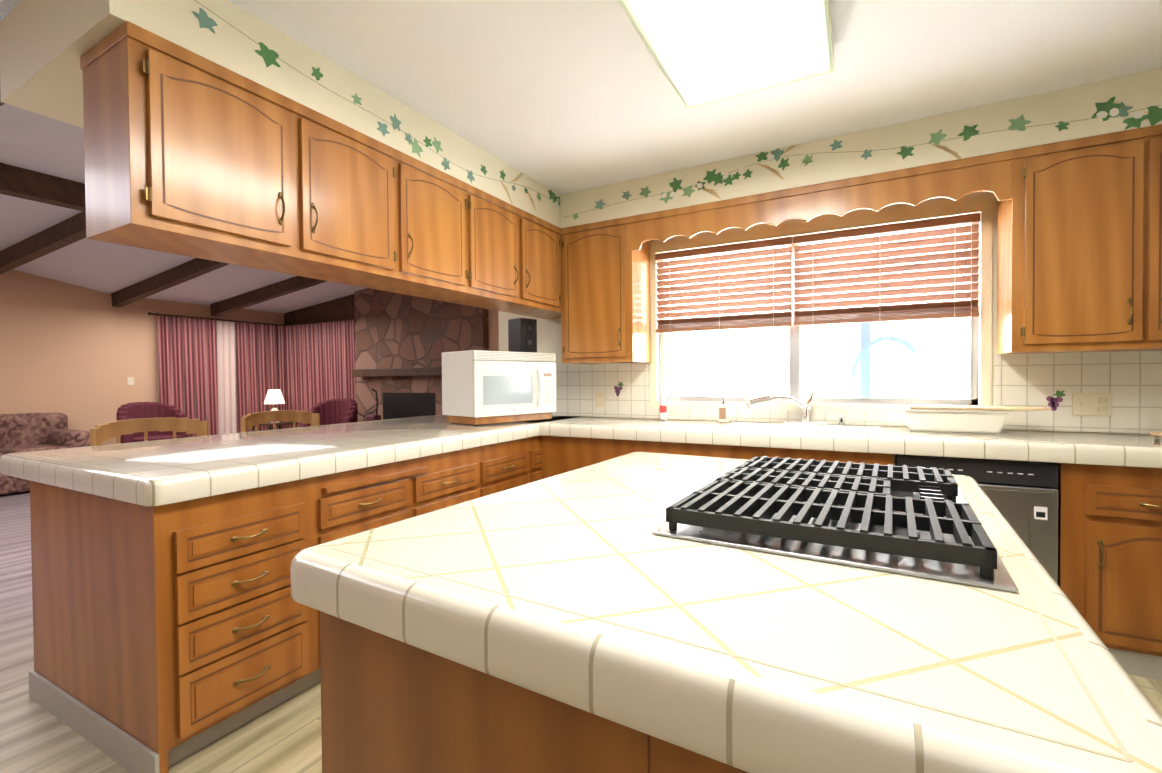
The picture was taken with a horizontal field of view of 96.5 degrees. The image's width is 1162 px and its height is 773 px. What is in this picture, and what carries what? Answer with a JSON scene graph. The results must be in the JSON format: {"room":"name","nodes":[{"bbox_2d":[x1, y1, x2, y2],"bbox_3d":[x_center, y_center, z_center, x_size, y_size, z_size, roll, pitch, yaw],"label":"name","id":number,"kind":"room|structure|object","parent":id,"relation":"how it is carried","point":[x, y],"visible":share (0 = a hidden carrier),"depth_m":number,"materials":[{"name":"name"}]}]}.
{"room":"kitchen","nodes":[
{"label":"kitchen","id":0,"kind":"room"},
{"bbox_2d":[0,269,283,444],"bbox_3d":[-7.479,-0.735,5.763,0.250,3.900,8.930,0,1,28],"label":"wall","id":1,"kind":"structure","parent":0,"point":[77,355],"depth_m":6.93,"materials":[{"name":"beige paint"}]},
{"bbox_2d":[127,377,133,384],"bbox_3d":[-6.482,-0.074,7.461,0.007,0.116,0.080,0,1,28],"label":"light switch","id":2,"kind":"object","parent":1,"relation":"attached to","point":[130,380],"visible":1,"depth_m":7.45,"materials":[{"name":"beige plastic"}]},
{"bbox_2d":[148,312,354,325],"bbox_3d":[-5.002,-1.085,8.050,2.059,0.044,2.092,0,1,28],"label":"rods","id":3,"kind":"object","parent":1,"relation":"attached to","point":[150,313],"visible":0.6,"depth_m":8.59,"materials":[{"name":"brown wood"}]},
{"bbox_2d":[157,316,218,436],"bbox_3d":[-6.074,0.035,8.044,0.088,2.190,0.810,0,1,28],"label":"curtain","id":4,"kind":"object","parent":3,"relation":"hanging from","point":[187,370],"visible":0.67,"depth_m":8.04,"materials":[{"name":"fabric"}]},
{"bbox_2d":[217,321,236,433],"bbox_3d":[-5.832,0.025,8.538,0.030,2.190,0.290,0,1,28],"label":"sheer curtain","id":5,"kind":"object","parent":3,"relation":"hanging from","point":[226,365],"visible":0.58,"depth_m":8.54,"materials":[{"name":"beige fabric"}]},
{"bbox_2d":[236,322,286,432],"bbox_3d":[-5.546,0.016,9.032,0.088,2.190,0.850,0,1,28],"label":"curtain","id":6,"kind":"object","parent":3,"relation":"hanging from","point":[261,360],"visible":0.6,"depth_m":8.99,"materials":[{"name":"fabric"}]},
{"bbox_2d":[285,320,355,427],"bbox_3d":[-4.534,0.009,8.939,1.930,2.190,0.091,0,1,28],"label":"curtain","id":7,"kind":"object","parent":3,"relation":"hanging from","point":[320,361],"visible":0.67,"depth_m":8.90,"materials":[{"name":"fabric"}]},
{"bbox_2d":[0,0,364,312],"bbox_3d":[-2.492,-1.805,3.107,11.250,1.160,8.580,0,1,28],"label":"ceiling","id":8,"kind":"structure","parent":0,"point":[32,141],"depth_m":5.98,"materials":[{"name":"white paint"}]},
{"bbox_2d":[0,163,85,211],"bbox_3d":[-4.219,-1.574,3.960,0.140,0.260,8.350,0,1,28],"label":"ridge beam","id":9,"kind":"structure","parent":8,"relation":"attached to","point":[19,182],"depth_m":3.98,"materials":[{"name":"brown wood"}]},
{"bbox_2d":[0,211,85,273],"bbox_3d":[-5.543,-1.491,5.355,3.530,0.367,0.100,0,1,28],"label":"beam","id":10,"kind":"structure","parent":8,"relation":"attached to","point":[68,231],"depth_m":5.27,"materials":[{"name":"brown wood"}]},
{"bbox_2d":[111,258,228,306],"bbox_3d":[-4.962,-1.406,6.430,3.541,0.579,0.100,0,1,28],"label":"beam","id":11,"kind":"structure","parent":8,"relation":"attached to","point":[175,276],"depth_m":6.55,"materials":[{"name":"brown wood"}]},
{"bbox_2d":[210,276,326,315],"bbox_3d":[-4.373,-1.427,7.532,3.541,0.579,0.100,0,1,28],"label":"beam","id":12,"kind":"structure","parent":8,"relation":"attached to","point":[266,293],"depth_m":7.66,"materials":[{"name":"brown wood"}]},
{"bbox_2d":[291,309,498,350],"bbox_3d":[-2.473,-0.459,8.044,6.930,3.200,0.200,0,1,28],"label":"wall","id":13,"kind":"structure","parent":0,"point":[493,321],"depth_m":7.26,"materials":[{"name":"beige"}]},
{"bbox_2d":[284,294,354,324],"bbox_3d":[-4.527,-1.337,8.993,2.009,0.440,0.029,0,1,28],"label":"wood wall panel","id":14,"kind":"object","parent":13,"relation":"attached to","point":[341,308],"visible":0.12,"depth_m":8.90,"materials":[{"name":"brown wood"}]},
{"bbox_2d":[0,491,1161,772],"bbox_3d":[-2.546,1.245,3.166,11.400,0.060,8.930,0,1,28],"label":"floor","id":15,"kind":"structure","parent":0,"point":[282,737],"depth_m":1.87,"materials":[{"name":"brown wood"}]},
{"bbox_2d":[0,413,89,494],"bbox_3d":[-6.737,0.759,5.804,0.960,0.860,1.650,0,1,28],"label":"couch","id":16,"kind":"object","parent":15,"relation":"on","point":[24,432],"visible":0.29,"depth_m":6.14,"materials":[{"name":"fabric"}]},
{"bbox_2d":[90,417,208,445],"bbox_3d":[-2.354,0.702,2.945,0.473,1.030,0.570,0,1,28],"label":"bar chair","id":17,"kind":"object","parent":15,"relation":"on","point":[107,431],"visible":0.23,"depth_m":3.04,"materials":[{"name":"brown wood"}]},
{"bbox_2d":[116,402,188,442],"bbox_3d":[-5.773,0.688,7.017,0.742,0.950,0.764,0,1,28],"label":"armchair","id":18,"kind":"object","parent":15,"relation":"on","point":[136,410],"visible":0.4,"depth_m":7.12,"materials":[{"name":"red fabric"}]},
{"bbox_2d":[28,474,320,772],"bbox_3d":[-1.600,0.792,2.034,1.014,0.866,0.510,0,1,28],"label":"base cabinet","id":19,"kind":"object","parent":15,"relation":"on","point":[174,622],"depth_m":1.76,"materials":[{"name":"brown wood"}]},
{"bbox_2d":[0,414,555,509],"bbox_3d":[-1.185,0.297,3.075,1.284,0.083,2.807,0,1,28],"label":"countertop","id":20,"kind":"structure","parent":19,"relation":"on","point":[141,474],"depth_m":2.09,"materials":[{"name":"white tile"}]},
{"bbox_2d":[252,421,297,430],"bbox_3d":[-5.198,0.881,8.811,0.500,0.540,0.500,0,1,28],"label":"side table","id":21,"kind":"object","parent":15,"relation":"on","point":[269,425],"visible":0.31,"depth_m":8.68,"materials":[{"name":"brown wood"}]},
{"bbox_2d":[264,389,284,422],"bbox_3d":[-5.202,0.331,8.803,0.315,0.559,0.320,0,1,28],"label":"table lamp","id":22,"kind":"object","parent":21,"relation":"on","point":[274,396],"visible":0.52,"depth_m":8.71,"materials":[{"name":"white fabric"}]},
{"bbox_2d":[241,410,319,431],"bbox_3d":[-1.996,0.689,3.615,0.473,1.030,0.570,0,1,28],"label":"bar chair","id":23,"kind":"object","parent":15,"relation":"on","point":[255,419],"visible":0.21,"depth_m":3.72,"materials":[{"name":"brown wood"}]},
{"bbox_2d":[302,398,357,426],"bbox_3d":[-3.686,0.663,7.615,0.761,0.950,0.743,0,1,28],"label":"armchair","id":24,"kind":"object","parent":15,"relation":"on","point":[338,411],"visible":0.42,"depth_m":7.83,"materials":[{"name":"red fabric"}]},
{"bbox_2d":[366,388,380,420],"bbox_3d":[-3.010,0.589,7.389,0.300,1.132,0.304,0,1,28],"label":"vacuum","id":25,"kind":"object","parent":15,"relation":"on","point":[373,417],"visible":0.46,"depth_m":7.42,"materials":[{"name":"black plastic"}]},
{"bbox_2d":[320,446,483,543],"bbox_3d":[-1.242,0.779,2.704,1.014,0.866,1.010,0,1,28],"label":"base cabinet","id":26,"kind":"object","parent":15,"relation":"on","point":[359,499],"depth_m":2.38,"materials":[{"name":"brown wood"}]},
{"bbox_2d":[352,288,488,421],"bbox_3d":[-2.610,-0.453,7.765,2.750,3.200,0.419,0,1,28],"label":"stone fireplace","id":27,"kind":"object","parent":15,"relation":"on","point":[403,342],"depth_m":7.88,"materials":[{"name":"brown stone"}]},
{"bbox_2d":[484,434,539,495],"bbox_3d":[-0.773,0.762,3.581,1.014,0.866,0.980,0,1,28],"label":"base cabinet","id":28,"kind":"object","parent":15,"relation":"on","point":[513,462],"depth_m":3.17,"materials":[{"name":"brown wood"}]},
{"bbox_2d":[320,616,721,772],"bbox_3d":[0.350,0.789,1.203,1.081,0.866,1.332,0,1,31],"label":"kitchen island","id":29,"kind":"object","parent":15,"relation":"on","point":[385,708],"depth_m":0.76,"materials":[{"name":"brown wood"}]},
{"bbox_2d":[290,452,1161,772],"bbox_3d":[0.325,0.313,1.211,1.110,0.083,1.418,0,1,31],"label":"island countertop","id":30,"kind":"structure","parent":29,"relation":"on","point":[724,615],"depth_m":0.66,"materials":[{"name":"white tile"}]},
{"bbox_2d":[540,438,631,479],"bbox_3d":[0.157,0.754,3.596,0.660,0.866,0.641,0,1,28],"label":"base cabinet","id":31,"kind":"object","parent":15,"relation":"on","point":[557,455],"depth_m":3.36,"materials":[{"name":"brown wood"}]},
{"bbox_2d":[632,442,707,456],"bbox_3d":[0.655,0.754,3.330,0.470,0.866,0.641,0,1,28],"label":"base cabinet","id":32,"kind":"object","parent":15,"relation":"on","point":[678,448],"depth_m":3.05,"materials":[{"name":"brown wood"}]},
{"bbox_2d":[708,446,899,465],"bbox_3d":[1.264,0.754,3.005,0.911,0.866,0.641,0,1,28],"label":"base cabinet","id":33,"kind":"object","parent":15,"relation":"on","point":[734,452],"depth_m":2.72,"materials":[{"name":"brown wood"}]},
{"bbox_2d":[894,454,1057,584],"bbox_3d":[1.935,0.757,2.639,0.600,0.862,0.620,0,1,28],"label":"dishwasher","id":34,"kind":"object","parent":15,"relation":"on","point":[1023,496],"visible":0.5,"depth_m":2.28,"materials":[{"name":"black plastic"}]},
{"bbox_2d":[1047,462,1161,680],"bbox_3d":[2.443,0.755,2.375,0.529,0.866,0.641,0,1,28],"label":"base cabinet","id":35,"kind":"object","parent":15,"relation":"on","point":[1110,517],"depth_m":2.14,"materials":[{"name":"brown wood"}]},
{"bbox_2d":[524,416,1161,469],"bbox_3d":[1.376,0.279,2.923,3.846,0.083,0.661,0,1,28],"label":"countertop","id":36,"kind":"structure","parent":35,"relation":"on","point":[1134,451],"depth_m":2.59,"materials":[{"name":"white tile"}]},
{"bbox_2d":[447,412,551,425],"bbox_3d":[-0.556,0.215,3.594,0.640,0.054,0.340,-1,1,-45],"label":"board","id":37,"kind":"object","parent":36,"relation":"on","point":[477,421],"visible":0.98,"depth_m":3.41,"materials":[{"name":"brown wood"}]},
{"bbox_2d":[442,350,555,417],"bbox_3d":[-0.544,-0.023,3.577,0.680,0.420,0.439,-1,1,-45],"label":"microwave","id":38,"kind":"object","parent":37,"relation":"on","point":[478,383],"visible":1,"depth_m":3.39,"materials":[{"name":"white plastic"}]},
{"bbox_2d":[508,318,536,352],"bbox_3d":[-0.422,-0.363,3.773,0.150,0.250,0.158,-1,1,-45],"label":"speaker","id":39,"kind":"object","parent":38,"relation":"on","point":[522,334],"visible":0.88,"depth_m":3.72,"materials":[{"name":"black plastic"}]},
{"bbox_2d":[660,391,666,419],"bbox_3d":[0.579,0.132,3.646,0.049,0.200,0.049,0,1,28],"label":"bottle","id":40,"kind":"object","parent":36,"relation":"on","point":[663,407],"visible":1,"depth_m":3.63,"materials":[{"name":"white"}]},
{"bbox_2d":[718,394,728,421],"bbox_3d":[0.939,0.142,3.419,0.067,0.182,0.066,0,1,28],"label":"soap dispenser","id":41,"kind":"object","parent":36,"relation":"on","point":[723,411],"visible":0.94,"depth_m":3.39,"materials":[{"name":"white plastic"}]},
{"bbox_2d":[746,392,827,424],"bbox_3d":[1.251,0.134,3.154,0.442,0.202,0.265,0,1,28],"label":"faucet","id":42,"kind":"object","parent":36,"relation":"on","point":[759,401],"visible":1,"depth_m":3.17,"materials":[{"name":"silver metal"}]},
{"bbox_2d":[837,416,845,425],"bbox_3d":[1.561,0.204,3.106,0.043,0.058,0.044,0,1,28],"label":"sink air gap","id":43,"kind":"object","parent":36,"relation":"in","point":[841,420],"visible":0.94,"depth_m":3.09,"materials":[{"name":"silver metal"}]},
{"bbox_2d":[898,407,1013,432],"bbox_3d":[1.960,0.176,2.739,0.474,0.118,0.184,0,1,28],"label":"basin","id":44,"kind":"object","parent":36,"relation":"on","point":[971,421],"visible":0.85,"depth_m":2.67,"materials":[{"name":"white"}]},
{"bbox_2d":[907,405,1051,410],"bbox_3d":[2.043,0.109,2.682,0.590,0.013,0.180,0,1,28],"label":"board","id":45,"kind":"object","parent":44,"relation":"on","point":[1019,408],"visible":1,"depth_m":2.63,"materials":[{"name":"beige wood"}]},
{"bbox_2d":[1150,432,1161,436],"bbox_3d":[2.748,0.225,2.250,0.300,0.022,0.280,0,1,28],"label":"trivet","id":46,"kind":"object","parent":36,"relation":"on","point":[1157,434],"visible":1,"depth_m":2.40,"materials":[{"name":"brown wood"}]},
{"bbox_2d":[228,0,1161,194],"bbox_3d":[0.288,-1.342,0.512,3.900,0.030,6.210,0,1,28],"label":"ceiling","id":47,"kind":"structure","parent":0,"point":[559,97],"depth_m":2.22,"materials":[{"name":"white paint"}]},
{"bbox_2d":[0,0,1161,227],"bbox_3d":[0.488,-1.263,2.103,4.620,0.300,2.852,0,1,29],"label":"soffit bulkhead","id":48,"kind":"object","parent":47,"relation":"attached to","point":[44,44],"visible":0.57,"depth_m":2.35,"materials":[{"name":"beige paint"}]},
{"bbox_2d":[192,0,559,209],"bbox_3d":[-0.733,-1.239,2.663,0.002,0.295,2.340,0,1,29],"label":"ivy wall decal","id":49,"kind":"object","parent":48,"relation":"attached to","point":[269,56],"depth_m":2.38,"materials":[{"name":"green"}]},
{"bbox_2d":[565,96,1161,219],"bbox_3d":[1.407,-1.268,2.826,3.579,0.351,0.030,0,1,29],"label":"wall decal","id":50,"kind":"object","parent":48,"relation":"attached to","point":[1108,109],"depth_m":2.67,"materials":[{"name":"green"}]},
{"bbox_2d":[618,0,832,108],"bbox_3d":[0.419,-1.299,1.606,0.600,0.089,1.400,0,1,28],"label":"ceiling light fixture","id":51,"kind":"object","parent":47,"relation":"attached to","point":[703,52],"visible":1,"depth_m":1.91,"materials":[{"name":"beige metal"}]},
{"bbox_2d":[499,192,1145,433],"bbox_3d":[1.393,-0.149,3.375,4.650,2.660,0.160,0,1,28],"label":"wall","id":52,"kind":"structure","parent":0,"point":[549,335],"depth_m":3.22,"materials":[{"name":"beige paint"}]},
{"bbox_2d":[80,21,403,286],"bbox_3d":[-1.247,-0.797,2.061,0.351,0.599,0.993,0,1,29],"label":"upper cabinet","id":53,"kind":"object","parent":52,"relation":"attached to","point":[188,153],"depth_m":1.79,"materials":[{"name":"brown wood"}]},
{"bbox_2d":[360,152,471,300],"bbox_3d":[-0.887,-0.810,2.707,0.351,0.599,0.486,0,1,29],"label":"upper cabinet","id":54,"kind":"object","parent":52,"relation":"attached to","point":[437,204],"depth_m":2.64,"materials":[{"name":"brown wood"}]},
{"bbox_2d":[440,186,563,316],"bbox_3d":[-0.538,-0.822,3.333,0.351,0.599,0.948,0,1,29],"label":"upper cabinet","id":55,"kind":"object","parent":52,"relation":"attached to","point":[518,258],"depth_m":3.22,"materials":[{"name":"brown wood"}]},
{"bbox_2d":[556,215,651,363],"bbox_3d":[0.175,-0.651,3.720,0.554,0.964,0.349,0,1,29],"label":"upper cabinet","id":56,"kind":"object","parent":52,"relation":"attached to","point":[606,317],"depth_m":3.56,"materials":[{"name":"brown wood"}]},
{"bbox_2d":[659,223,978,404],"bbox_3d":[1.403,-0.427,3.351,1.870,1.064,0.045,0,1,28],"label":"window","id":57,"kind":"structure","parent":52,"relation":"in","point":[794,361],"depth_m":3.33,"materials":[{"name":"silver metal"}]},
{"bbox_2d":[655,213,980,405],"bbox_3d":[1.355,-0.413,3.261,1.850,1.052,0.065,0,1,28],"label":"window blinds","id":58,"kind":"object","parent":57,"relation":"attached to","point":[965,308],"visible":0.98,"depth_m":3.17,"materials":[{"name":"brown wood"}]},
{"bbox_2d":[650,201,992,412],"bbox_3d":[1.368,-0.428,3.285,1.970,1.159,0.011,0,1,28],"label":"window frame","id":59,"kind":"structure","parent":52,"relation":"in","point":[985,209],"depth_m":3.11,"materials":[{"name":"beige paint"}]},
{"bbox_2d":[551,351,1161,433],"bbox_3d":[1.274,0.026,3.347,4.428,0.408,0.008,0,1,28],"label":"tile backsplash","id":60,"kind":"structure","parent":52,"relation":"attached to","point":[1131,381],"depth_m":2.76,"materials":[{"name":"white tile"}]},
{"bbox_2d":[595,392,603,406],"bbox_3d":[0.140,0.100,3.941,0.075,0.115,0.016,0,1,28],"label":"outlet","id":61,"kind":"object","parent":60,"relation":"attached to","point":[599,396],"depth_m":3.94,"materials":[{"name":"beige plastic"}]},
{"bbox_2d":[614,382,622,395],"bbox_3d":[0.282,0.018,3.871,0.079,0.110,0.002,0,1,28],"label":"wall decal","id":62,"kind":"object","parent":60,"relation":"attached to","point":[617,389],"depth_m":3.87,"materials":[{"name":"purple paint"}]},
{"bbox_2d":[1046,390,1065,410],"bbox_3d":[2.474,0.072,2.700,0.079,0.110,0.002,0,1,28],"label":"wall decal","id":63,"kind":"object","parent":60,"relation":"attached to","point":[1053,403],"depth_m":2.70,"materials":[{"name":"purple"}]},
{"bbox_2d":[1072,393,1111,415],"bbox_3d":[2.593,0.090,2.629,0.150,0.115,0.016,0,1,28],"label":"outlet","id":64,"kind":"object","parent":60,"relation":"attached to","point":[1091,404],"depth_m":2.63,"materials":[{"name":"beige plastic"}]},
{"bbox_2d":[992,124,1161,354],"bbox_3d":[2.544,-0.650,2.399,0.917,0.964,0.349,0,1,29],"label":"upper cabinet","id":65,"kind":"object","parent":52,"relation":"attached to","point":[1079,222],"depth_m":2.35,"materials":[{"name":"brown wood"}]},
{"label":"outside","id":66,"kind":"structure","parent":0,"visible":0},
{"bbox_2d":[665,225,969,398],"bbox_3d":[1.515,-0.381,3.561,2.470,1.764,0.010,0,1,28],"label":"sky","id":67,"kind":"structure","parent":66,"point":[753,362],"depth_m":3.49,"materials":[{"name":"white"}]},
{"bbox_2d":[849,318,968,397],"bbox_3d":[2.022,-0.174,3.186,0.662,0.554,0.036,0,1,28],"label":"outdoor structure","id":68,"kind":"object","parent":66,"point":[863,357],"depth_m":3.28,"materials":[{"name":"blue"}]}
]}

